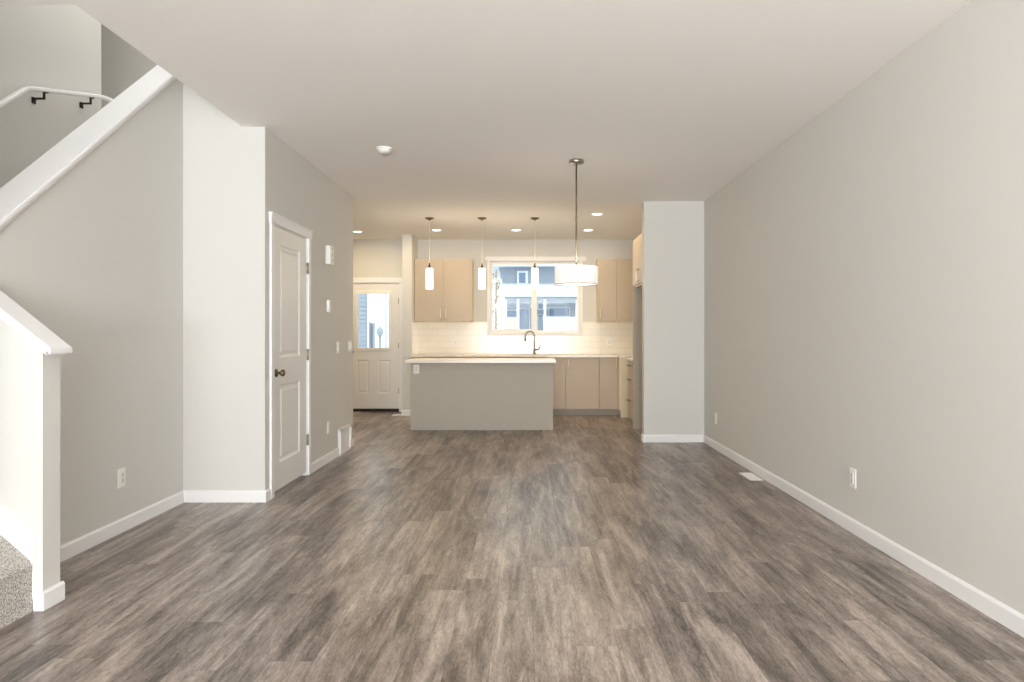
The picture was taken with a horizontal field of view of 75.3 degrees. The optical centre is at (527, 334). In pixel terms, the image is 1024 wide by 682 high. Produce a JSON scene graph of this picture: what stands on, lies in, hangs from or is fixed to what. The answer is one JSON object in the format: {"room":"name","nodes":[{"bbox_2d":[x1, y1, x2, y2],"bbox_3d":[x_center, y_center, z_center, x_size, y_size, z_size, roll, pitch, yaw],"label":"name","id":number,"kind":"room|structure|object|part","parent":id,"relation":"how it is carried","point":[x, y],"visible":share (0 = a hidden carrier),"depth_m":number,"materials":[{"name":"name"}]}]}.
{"room":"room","nodes":[
{"label":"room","id":0,"kind":"room"},
{"bbox_2d":[0,319,59,609],"bbox_3d":[-2.393,0.438,3.000,0.486,1.564,0.110,0,0,0],"label":"wall","id":1,"kind":"structure","parent":0,"point":[29,378],"depth_m":2.94,"materials":[{"name":"white paint"}]},
{"bbox_2d":[0,506,35,599],"bbox_3d":[-2.405,0.839,2.938,0.450,0.662,0.015,0,0,0],"label":"trim","id":2,"kind":"structure","parent":1,"relation":"attached to","point":[21,538],"depth_m":2.93,"materials":[{"name":"white paint"}]},
{"bbox_2d":[0,290,71,354],"bbox_3d":[-2.345,-0.130,2.980,0.511,0.436,0.150,0,0,0],"label":"trim","id":3,"kind":"structure","parent":1,"relation":"attached to","point":[12,314],"depth_m":2.95,"materials":[{"name":"white paint"}]},
{"bbox_3d":[-2.337,-0.097,2.992,0.425,0.370,0.124,0,0,0],"label":"cap moulding","id":4,"kind":"part","parent":3,"relation":"part of","materials":[{"name":"white paint"}]},
{"bbox_2d":[33,581,64,610],"bbox_3d":[-2.160,1.177,3.000,0.046,0.085,0.136,0,0,0],"label":"baseboard","id":5,"kind":"structure","parent":1,"relation":"attached to","point":[43,600],"depth_m":2.97,"materials":[{"name":"white paint"}]},
{"bbox_2d":[0,5,100,187],"bbox_3d":[-3.610,-1.430,3.765,0.120,5.300,3.530,0,0,0],"label":"wall","id":6,"kind":"structure","parent":0,"point":[58,47],"depth_m":4.86,"materials":[{"name":"white paint"}]},
{"bbox_2d":[0,86,112,108],"bbox_3d":[-3.443,-1.295,4.506,0.597,1.325,2.372,0,0,14],"label":"handrail","id":7,"kind":"object","parent":6,"relation":"attached to","point":[23,90],"visible":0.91,"depth_m":4.77,"materials":[{"name":"white paint"}]},
{"bbox_2d":[0,79,182,545],"bbox_3d":[-2.576,-0.368,3.897,0.120,3.176,1.905,0,0,0],"label":"wall","id":8,"kind":"structure","parent":0,"point":[96,258],"depth_m":4.03,"materials":[{"name":"white paint"}]},
{"bbox_2d":[0,65,175,229],"bbox_3d":[-2.582,-1.146,3.873,0.204,1.678,1.945,0,0,0],"label":"trim","id":9,"kind":"structure","parent":8,"relation":"attached to","point":[38,177],"depth_m":3.77,"materials":[{"name":"white paint"}]},
{"bbox_2d":[117,467,125,487],"bbox_3d":[-2.510,0.883,4.110,0.012,0.118,0.075,0,0,0],"label":"outlet","id":10,"kind":"object","parent":8,"relation":"attached to","point":[121,473],"visible":1,"depth_m":4.10,"materials":[{"name":"white plastic"}]},
{"bbox_2d":[60,491,183,562],"bbox_3d":[-2.510,1.177,3.946,0.013,0.085,1.782,0,0,0],"label":"baseboard","id":11,"kind":"structure","parent":8,"relation":"attached to","point":[76,546],"depth_m":4.05,"materials":[{"name":"white paint"}]},
{"bbox_2d":[101,24,156,108],"bbox_3d":[-3.550,-2.880,6.550,3.100,2.400,0.100,0,0,0],"label":"wall","id":12,"kind":"structure","parent":0,"point":[122,65],"depth_m":6.50,"materials":[{"name":"white paint"}]},
{"bbox_2d":[183,84,270,489],"bbox_3d":[-2.276,-0.505,4.910,0.719,3.450,0.120,0,0,0],"label":"wall","id":13,"kind":"structure","parent":0,"point":[227,164],"depth_m":4.85,"materials":[{"name":"white paint"}]},
{"bbox_2d":[183,490,266,501],"bbox_3d":[-2.210,1.177,4.843,0.612,0.085,0.013,0,0,0],"label":"baseboard","id":14,"kind":"structure","parent":13,"relation":"attached to","point":[189,495],"depth_m":4.84,"materials":[{"name":"white paint"}]},
{"bbox_2d":[271,132,352,462],"bbox_3d":[-1.977,-0.150,6.135,0.120,2.740,2.330,0,0,0],"label":"wall","id":15,"kind":"structure","parent":0,"point":[301,193],"depth_m":6.24,"materials":[{"name":"white paint"}]},
{"bbox_2d":[269,212,312,498],"bbox_3d":[-1.945,0.153,5.383,0.182,2.134,0.935,0,0,0],"label":"door","id":16,"kind":"structure","parent":15,"relation":"in","point":[290,242],"depth_m":5.37,"materials":[{"name":"white paint"}]},
{"bbox_3d":[-1.887,0.290,5.072,0.067,0.064,0.064,0,0,0],"label":"knob","id":17,"kind":"part","parent":16,"relation":"part of","materials":[{"name":"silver metal"}]},
{"bbox_2d":[267,438,353,501],"bbox_3d":[-1.911,1.177,6.075,0.013,0.085,2.450,0,0,0],"label":"baseboard","id":18,"kind":"structure","parent":15,"relation":"attached to","point":[333,454],"depth_m":6.19,"materials":[{"name":"white paint"}]},
{"bbox_2d":[327,421,329,433],"bbox_3d":[-1.911,0.890,6.385,0.012,0.118,0.075,0,0,0],"label":"outlet","id":19,"kind":"object","parent":15,"relation":"attached to","point":[328,422],"visible":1,"depth_m":6.37,"materials":[{"name":"white plastic"}]},
{"bbox_2d":[327,300,330,311],"bbox_3d":[-1.904,-0.278,6.367,0.026,0.115,0.065,0,0,0],"label":"thermostat","id":20,"kind":"object","parent":15,"relation":"attached to","point":[328,301],"visible":1,"depth_m":6.34,"materials":[{"name":"white plastic"}]},
{"bbox_2d":[326,245,333,264],"bbox_3d":[-1.894,-0.762,6.365,0.046,0.179,0.120,0,0,0],"label":"door chime","id":21,"kind":"object","parent":15,"relation":"attached to","point":[329,249],"visible":1,"depth_m":6.31,"materials":[{"name":"white plastic"}]},
{"bbox_2d":[338,424,351,455],"bbox_3d":[-1.902,1.086,6.925,0.030,0.268,0.414,0,0,0],"label":"air vent","id":22,"kind":"object","parent":15,"relation":"in","point":[345,432],"visible":1,"depth_m":6.91,"materials":[{"name":"white metal"}]},
{"bbox_2d":[349,341,351,351],"bbox_3d":[-1.912,0.120,7.170,0.010,0.118,0.120,0,0,0],"label":"light switch","id":23,"kind":"object","parent":15,"relation":"attached to","point":[350,342],"visible":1,"depth_m":7.15,"materials":[{"name":"white plastic"}]},
{"bbox_2d":[402,234,417,409],"bbox_3d":[-1.820,-0.150,10.310,0.140,2.740,0.560,0,0,0],"label":"wall","id":24,"kind":"structure","parent":0,"point":[409,242],"depth_m":10.03,"materials":[{"name":"white paint"}]},
{"bbox_2d":[401,410,409,415],"bbox_3d":[-1.827,1.177,10.303,0.153,0.085,0.573,0,0,0],"label":"baseboard","id":25,"kind":"structure","parent":24,"relation":"attached to","point":[403,412],"depth_m":10.02,"materials":[{"name":"white paint"}]},
{"bbox_2d":[0,0,969,239],"bbox_3d":[-0.760,-1.670,2.995,5.820,0.300,15.390,0,0,0],"label":"ceiling","id":26,"kind":"structure","parent":0,"point":[483,108],"depth_m":4.03,"materials":[{"name":"white paint"}]},
{"bbox_2d":[376,146,391,154],"bbox_3d":[-1.165,-1.496,5.400,0.132,0.049,0.132,0,0,0],"label":"smoke detector","id":27,"kind":"object","parent":26,"relation":"attached to","point":[383,150],"visible":1,"depth_m":5.36,"materials":[{"name":"white plastic"}]},
{"bbox_2d":[425,217,433,288],"bbox_3d":[-1.272,-1.057,8.620,0.116,0.926,0.116,0,0,0],"label":"pendant light","id":28,"kind":"object","parent":26,"relation":"hanging from","point":[429,271],"visible":1,"depth_m":8.58,"materials":[{"name":"white glass"}]},
{"bbox_3d":[-1.272,-0.731,8.620,0.098,0.274,0.098,0,0,0],"label":"lamp shade","id":29,"kind":"part","parent":28,"relation":"part of","materials":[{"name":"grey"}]},
{"bbox_3d":[-1.272,-1.210,8.620,0.006,0.560,0.006,0,0,-23],"label":"cord","id":30,"kind":"part","parent":28,"relation":"part of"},
{"bbox_2d":[478,217,486,288],"bbox_3d":[-0.590,-1.057,8.620,0.116,0.926,0.116,0,0,0],"label":"pendant light","id":31,"kind":"object","parent":26,"relation":"hanging from","point":[481,271],"visible":1,"depth_m":8.58,"materials":[{"name":"white glass"}]},
{"bbox_3d":[-0.590,-0.731,8.620,0.098,0.274,0.098,0,0,0],"label":"lamp shade","id":32,"kind":"part","parent":31,"relation":"part of","materials":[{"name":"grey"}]},
{"bbox_2d":[530,217,538,288],"bbox_3d":[0.096,-1.057,8.620,0.116,0.926,0.116,0,0,0],"label":"pendant light","id":33,"kind":"object","parent":26,"relation":"hanging from","point":[534,271],"visible":1,"depth_m":8.58,"materials":[{"name":"white glass"}]},
{"bbox_3d":[0.096,-0.731,8.620,0.098,0.274,0.098,0,0,0],"label":"lamp shade","id":34,"kind":"part","parent":33,"relation":"part of","materials":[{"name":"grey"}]},
{"bbox_2d":[555,158,597,285],"bbox_3d":[0.425,-0.979,5.780,0.379,1.083,0.379,0,0,0],"label":"drum light","id":35,"kind":"object","parent":26,"relation":"hanging from","point":[565,275],"visible":1,"depth_m":5.65,"materials":[{"name":"white fabric"}]},
{"bbox_3d":[0.425,-1.055,5.780,0.019,0.890,0.019,0,0,0],"label":"rod","id":36,"kind":"part","parent":35,"relation":"part of","materials":[{"name":"silver metal"}]},
{"bbox_2d":[558,283,593,284],"bbox_3d":[0.425,-0.447,5.780,0.368,0.014,0.368,0,0,0],"label":"diffuser","id":37,"kind":"object","parent":35,"relation":"attached to","point":[558,283],"depth_m":5.74,"materials":[{"name":"white"}]},
{"bbox_3d":[0.425,-0.517,5.780,0.377,0.151,0.377,0,0,0],"label":"lamp shade","id":38,"kind":"part","parent":35,"relation":"part of","materials":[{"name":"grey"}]},
{"bbox_2d":[590,213,603,215],"bbox_3d":[0.873,-1.515,8.340,0.180,0.008,0.180,0,0,0],"label":"recessed light","id":39,"kind":"object","parent":26,"relation":"in","point":[592,214],"visible":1,"depth_m":8.35,"materials":[{"name":"white plastic"}]},
{"bbox_2d":[353,240,632,321],"bbox_3d":[-0.829,-0.150,10.650,5.682,2.740,0.120,0,0,0],"label":"wall","id":40,"kind":"structure","parent":0,"point":[371,258],"depth_m":10.59,"materials":[{"name":"white paint"}]},
{"bbox_2d":[353,278,401,411],"bbox_3d":[-2.462,0.152,10.625,1.005,2.135,0.170,0,0,0],"label":"door","id":41,"kind":"structure","parent":40,"relation":"in","point":[377,372],"depth_m":10.60,"materials":[{"name":"white paint"}]},
{"bbox_3d":[-2.630,0.665,10.607,0.190,0.530,0.010,0,0,0],"label":"panel","id":42,"kind":"part","parent":41,"relation":"part of","materials":[{"name":"white paint"}]},
{"bbox_3d":[-2.460,-0.230,10.594,0.570,0.940,0.018,0,0,0],"label":"lite frame","id":43,"kind":"part","parent":41,"relation":"part of","materials":[{"name":"glass"}]},
{"bbox_3d":[-2.290,0.665,10.607,0.190,0.530,0.010,0,0,0],"label":"panel","id":44,"kind":"part","parent":41,"relation":"part of","materials":[{"name":"white paint"}]},
{"bbox_2d":[415,259,473,321],"bbox_3d":[-1.302,-0.693,10.402,0.887,0.975,0.371,0,0,0],"label":"upper cabinet","id":45,"kind":"object","parent":40,"relation":"attached to","point":[451,298],"visible":0.99,"depth_m":10.25,"materials":[{"name":"beige laminate"}]},
{"bbox_3d":[-1.522,-0.692,10.262,0.441,0.971,0.019,0,0,0],"label":"door","id":46,"kind":"part","parent":45,"relation":"part of","materials":[{"name":"beige laminate"}]},
{"bbox_3d":[-1.079,-0.692,10.262,0.438,0.971,0.019,0,0,0],"label":"door","id":47,"kind":"part","parent":45,"relation":"part of","materials":[{"name":"beige laminate"}]},
{"bbox_2d":[412,321,632,354],"bbox_3d":[0.131,0.047,10.312,3.760,0.514,0.554,0,0,0],"label":"tiled wall","id":48,"kind":"structure","parent":40,"relation":"attached to","point":[427,337],"depth_m":10.58,"materials":[{"name":"white tile"}]},
{"bbox_2d":[485,257,585,334],"bbox_3d":[0.132,-0.622,10.628,1.607,1.253,0.124,0,0,0],"label":"window","id":49,"kind":"structure","parent":40,"relation":"in","point":[491,261],"depth_m":10.62,"materials":[{"name":"white paint"}]},
{"bbox_3d":[-0.242,-0.608,10.632,0.675,1.085,0.013,0,0,0],"label":"sash","id":50,"kind":"part","parent":49,"relation":"part of","materials":[{"name":"white plastic"}]},
{"bbox_2d":[596,259,632,321],"bbox_3d":[1.377,-0.693,10.402,0.575,0.975,0.371,0,0,0],"label":"upper cabinet","id":51,"kind":"object","parent":40,"relation":"attached to","point":[614,289],"visible":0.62,"depth_m":10.25,"materials":[{"name":"beige laminate"}]},
{"bbox_3d":[1.234,-0.692,10.262,0.284,0.971,0.019,0,0,0],"label":"door","id":52,"kind":"part","parent":51,"relation":"part of","materials":[{"name":"beige laminate"}]},
{"bbox_3d":[1.522,-0.692,10.262,0.283,0.971,0.019,0,0,0],"label":"door","id":53,"kind":"part","parent":51,"relation":"part of","materials":[{"name":"beige laminate"}]},
{"bbox_2d":[0,412,1023,681],"bbox_3d":[-0.735,1.280,2.945,5.870,0.120,15.290,0,0,0],"label":"floor","id":54,"kind":"structure","parent":0,"point":[582,549],"depth_m":3.21,"materials":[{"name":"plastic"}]},
{"bbox_2d":[0,535,32,628],"bbox_3d":[-2.861,-0.300,3.982,1.358,3.040,3.925,0,0,0],"label":"staircase","id":55,"kind":"structure","parent":54,"relation":"on","point":[16,569],"depth_m":2.85,"materials":[{"name":"carpet"}]},
{"bbox_2d":[412,357,456,358],"bbox_3d":[-1.404,0.779,10.285,0.688,0.882,0.606,0,0,0],"label":"base cabinet","id":56,"kind":"object","parent":54,"relation":"on","point":[412,357],"visible":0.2,"depth_m":10.04,"materials":[{"name":"beige laminate"}]},
{"bbox_2d":[411,354,632,357],"bbox_3d":[0.132,0.321,10.192,3.759,0.031,0.794,0,0,0],"label":"countertop","id":57,"kind":"structure","parent":56,"relation":"on","point":[416,355],"depth_m":9.99,"materials":[{"name":"white stone"}]},
{"bbox_2d":[524,331,540,353],"bbox_3d":[0.075,0.119,10.487,0.262,0.372,0.063,0,0,-13],"label":"faucet","id":58,"kind":"object","parent":57,"relation":"on","point":[534,350],"visible":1,"depth_m":10.49,"materials":[{"name":"silver metal"}]},
{"bbox_3d":[0.036,0.086,10.472,0.175,0.307,0.021,0,0,-22],"label":"spout","id":59,"kind":"part","parent":58,"relation":"part of","materials":[{"name":"silver metal"}]},
{"bbox_2d":[457,357,497,357],"bbox_3d":[-0.755,0.779,10.285,0.610,0.882,0.606,0,0,0],"label":"base cabinet","id":60,"kind":"object","parent":54,"relation":"on","point":[457,357],"visible":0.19,"depth_m":10.04,"materials":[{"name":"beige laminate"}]},
{"bbox_2d":[410,363,552,429],"bbox_3d":[-0.587,0.785,8.735,1.827,0.870,0.450,0,0,0],"label":"kitchen island","id":61,"kind":"object","parent":54,"relation":"on","point":[443,396],"visible":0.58,"depth_m":8.51,"materials":[{"name":"beige laminate"}]},
{"bbox_2d":[414,365,418,373],"bbox_3d":[-1.425,0.437,8.504,0.070,0.114,0.012,0,0,0],"label":"outlet","id":62,"kind":"object","parent":61,"relation":"attached to","point":[416,367],"visible":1,"depth_m":8.50,"materials":[{"name":"white plastic"}]},
{"bbox_2d":[405,358,555,362],"bbox_3d":[-0.584,0.331,8.635,1.882,0.034,0.730,0,0,0],"label":"island countertop","id":63,"kind":"structure","parent":61,"relation":"on","point":[415,360],"depth_m":8.27,"materials":[{"name":"white stone"}]},
{"bbox_2d":[498,357,564,414],"bbox_3d":[0.062,0.779,10.285,1.024,0.882,0.606,0,0,0],"label":"base cabinet","id":64,"kind":"object","parent":54,"relation":"on","point":[559,366],"visible":0.18,"depth_m":10.02,"materials":[{"name":"beige laminate"}]},
{"bbox_3d":[0.062,0.429,10.046,1.024,0.182,0.015,0,0,0],"label":"rail","id":65,"kind":"part","parent":64,"relation":"part of","materials":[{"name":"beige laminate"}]},
{"bbox_3d":[0.319,0.730,10.027,0.506,0.778,0.019,0,0,0],"label":"door","id":66,"kind":"part","parent":64,"relation":"part of","materials":[{"name":"beige laminate"}]},
{"bbox_2d":[565,357,598,414],"bbox_3d":[0.831,0.779,10.285,0.509,0.882,0.606,0,0,0],"label":"base cabinet","id":67,"kind":"object","parent":54,"relation":"on","point":[581,373],"visible":0.97,"depth_m":10.02,"materials":[{"name":"beige laminate"}]},
{"bbox_2d":[599,357,628,417],"bbox_3d":[1.544,0.779,10.199,0.915,0.882,0.778,0,0,0],"label":"base cabinet","id":68,"kind":"object","parent":54,"relation":"on","point":[613,371],"visible":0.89,"depth_m":10.02,"materials":[{"name":"beige laminate"}]},
{"bbox_3d":[1.224,0.730,10.027,0.271,0.778,0.019,0,0,0],"label":"door","id":69,"kind":"part","parent":68,"relation":"part of","materials":[{"name":"beige laminate"}]},
{"bbox_3d":[1.683,0.779,9.924,0.638,0.882,0.228,0,0,0],"label":"panel","id":70,"kind":"part","parent":68,"relation":"part of","materials":[{"name":"beige wood"}]},
{"bbox_2d":[626,360,632,420],"bbox_3d":[1.668,0.779,8.854,0.667,0.882,0.393,0,0,0],"label":"base cabinet","id":71,"kind":"object","parent":54,"relation":"on","point":[630,363],"visible":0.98,"depth_m":8.84,"materials":[{"name":"beige laminate"}]},
{"bbox_3d":[1.380,0.937,8.854,0.018,0.360,0.389,0,0,0],"label":"drawer","id":72,"kind":"part","parent":71,"relation":"part of","materials":[{"name":"beige laminate"}]},
{"bbox_3d":[1.380,0.615,8.854,0.018,0.276,0.389,0,0,0],"label":"drawer","id":73,"kind":"part","parent":71,"relation":"part of","materials":[{"name":"beige laminate"}]},
{"bbox_3d":[1.380,0.408,8.854,0.018,0.130,0.389,0,0,0],"label":"drawer","id":74,"kind":"part","parent":71,"relation":"part of","materials":[{"name":"beige laminate"}]},
{"bbox_2d":[633,286,641,428],"bbox_3d":[1.690,-0.004,8.641,0.638,2.447,0.028,0,0,0],"label":"panel","id":75,"kind":"object","parent":54,"relation":"on","point":[637,292],"visible":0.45,"depth_m":8.63,"materials":[{"name":"beige laminate"}]},
{"bbox_2d":[739,473,763,480],"bbox_3d":[1.922,1.218,5.715,0.112,0.005,0.300,0,0,0],"label":"floor vent","id":76,"kind":"object","parent":54,"relation":"in","point":[752,477],"visible":1,"depth_m":5.69,"materials":[{"name":"white plastic"}]},
{"bbox_2d":[642,201,703,434],"bbox_3d":[1.669,-0.150,7.620,0.686,2.740,0.120,0,0,0],"label":"wall","id":77,"kind":"structure","parent":0,"point":[672,231],"depth_m":7.56,"materials":[{"name":"white paint"}]},
{"bbox_2d":[641,433,702,441],"bbox_3d":[1.656,1.177,7.614,0.686,0.085,0.133,0,0,0],"label":"baseboard","id":78,"kind":"structure","parent":77,"relation":"attached to","point":[644,438],"depth_m":7.55,"materials":[{"name":"white paint"}]},
{"bbox_2d":[704,0,1023,614],"bbox_3d":[2.072,-0.150,3.005,0.120,2.740,15.410,0,0,0],"label":"wall","id":79,"kind":"structure","parent":0,"point":[864,276],"depth_m":3.56,"materials":[{"name":"white paint"}]},
{"bbox_2d":[633,233,641,287],"bbox_3d":[1.672,-0.919,8.158,0.674,0.615,0.935,0,0,0],"label":"upper cabinet","id":80,"kind":"object","parent":79,"relation":"attached to","point":[637,243],"visible":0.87,"depth_m":8.22,"materials":[{"name":"beige laminate"}]},
{"bbox_3d":[1.380,-0.930,7.940,0.018,0.590,0.496,0,0,0],"label":"door","id":81,"kind":"part","parent":80,"relation":"part of","materials":[{"name":"beige laminate"}]},
{"bbox_2d":[714,412,716,423],"bbox_3d":[2.006,0.890,7.090,0.012,0.118,0.075,0,0,0],"label":"outlet","id":82,"kind":"object","parent":79,"relation":"attached to","point":[715,414],"visible":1,"depth_m":7.08,"materials":[{"name":"white plastic"}]},
{"bbox_2d":[850,467,855,488],"bbox_3d":[2.006,0.883,4.100,0.012,0.118,0.075,0,0,0],"label":"outlet","id":83,"kind":"object","parent":79,"relation":"attached to","point":[852,471],"visible":1,"depth_m":4.09,"materials":[{"name":"white plastic"}]},
{"bbox_2d":[703,435,1023,637],"bbox_3d":[2.006,1.177,1.480,0.013,0.085,12.160,0,0,0],"label":"baseboard","id":84,"kind":"structure","parent":79,"relation":"attached to","point":[1005,615],"depth_m":3.57,"materials":[{"name":"white paint"}]},
{"label":"outside","id":85,"kind":"structure","parent":0,"visible":0},
{"bbox_3d":[0.000,1.695,15.000,60.000,0.250,90.000,0,0,0],"label":"ground","id":86,"kind":"structure","parent":85,"visible":0},
{"bbox_2d":[358,294,369,347],"bbox_3d":[-6.529,-0.580,18.990,4.942,4.400,4.020,0,0,0],"label":"garage","id":87,"kind":"structure","parent":86,"relation":"on","point":[363,299],"depth_m":17.01,"materials":[{"name":"blue"}]},
{"bbox_2d":[369,322,374,347],"bbox_3d":[-3.990,0.619,17.090,0.120,1.903,0.140,0,0,0],"label":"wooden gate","id":88,"kind":"object","parent":86,"relation":"on","point":[371,325],"visible":0.36,"depth_m":17.04,"materials":[{"name":"white"}]},
{"bbox_2d":[376,326,383,347],"bbox_3d":[-3.554,0.690,16.000,0.180,1.860,0.180,0,0,0],"label":"post","id":89,"kind":"object","parent":86,"relation":"on","point":[379,331],"visible":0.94,"depth_m":15.95,"materials":[{"name":"blue"}]},
{"bbox_2d":[385,294,386,347],"bbox_3d":[-5.114,-1.080,24.000,0.056,5.400,0.056,0,0,0],"label":"utility pole","id":90,"kind":"object","parent":86,"relation":"on","point":[385,294],"visible":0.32,"depth_m":23.98,"materials":[{"name":"white"}]},
{"bbox_2d":[493,269,502,328],"bbox_3d":[-0.775,-0.030,16.994,0.365,3.300,0.363,0,0,29],"label":"bare tree","id":91,"kind":"object","parent":86,"relation":"on","point":[495,274],"visible":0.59,"depth_m":16.98,"materials":[{"name":"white plant"}]},
{"bbox_2d":[505,317,517,328],"bbox_3d":[-0.530,0.520,22.040,0.400,2.200,0.080,0,0,0],"label":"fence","id":92,"kind":"object","parent":86,"relation":"on","point":[509,324],"visible":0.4,"depth_m":22.00,"materials":[{"name":"white wood"}]},
{"bbox_2d":[493,264,576,329],"bbox_3d":[3.300,-1.680,29.350,11.800,6.600,7.300,0,0,0],"label":"house","id":93,"kind":"structure","parent":86,"relation":"on","point":[556,305],"depth_m":27.60,"materials":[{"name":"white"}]},
{"bbox_3d":[-0.861,0.105,26.050,0.102,3.030,0.140,0,0,0],"label":"porch post","id":94,"kind":"part","parent":93,"relation":"part of","materials":[{"name":"white paint"}]},
{"bbox_3d":[-0.648,-0.878,27.615,0.418,0.251,0.030,0,0,0],"label":"pane","id":95,"kind":"part","parent":93,"relation":"part of","materials":[{"name":"blue glass"}]},
{"bbox_3d":[-0.372,0.105,26.050,0.102,3.030,0.140,0,0,0],"label":"porch post","id":96,"kind":"part","parent":93,"relation":"part of","materials":[{"name":"white paint"}]},
{"bbox_3d":[-0.219,-2.382,27.675,0.272,0.418,0.030,0,0,0],"label":"pane","id":97,"kind":"part","parent":93,"relation":"part of","materials":[{"name":"blue glass"}]},
{"bbox_3d":[-0.136,-0.627,27.615,0.397,0.919,0.030,0,0,0],"label":"pane","id":98,"kind":"part","parent":93,"relation":"part of","materials":[{"name":"blue glass"}]},
{"bbox_3d":[0.543,-0.501,27.615,0.209,0.669,0.030,0,0,0],"label":"pane","id":99,"kind":"part","parent":93,"relation":"part of","materials":[{"name":"blue glass"}]},
{"bbox_3d":[0.543,-1.317,27.615,0.209,0.460,0.030,0,0,0],"label":"pane","id":100,"kind":"part","parent":93,"relation":"part of","materials":[{"name":"blue glass"}]},
{"bbox_3d":[0.685,0.105,26.050,0.102,3.030,0.140,0,0,0],"label":"porch post","id":101,"kind":"part","parent":93,"relation":"part of","materials":[{"name":"white paint"}]},
{"bbox_3d":[1.317,-0.961,27.615,0.836,0.334,0.030,0,0,0],"label":"pane","id":102,"kind":"part","parent":93,"relation":"part of","materials":[{"name":"glass"}]},
{"bbox_3d":[1.331,-0.411,26.025,1.214,0.587,0.050,0,0,0],"label":"porch railing","id":103,"kind":"part","parent":93,"relation":"part of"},
{"bbox_3d":[1.938,0.105,26.050,0.102,3.030,0.140,0,0,0],"label":"porch post","id":104,"kind":"part","parent":93,"relation":"part of","materials":[{"name":"white paint"}]}
]}

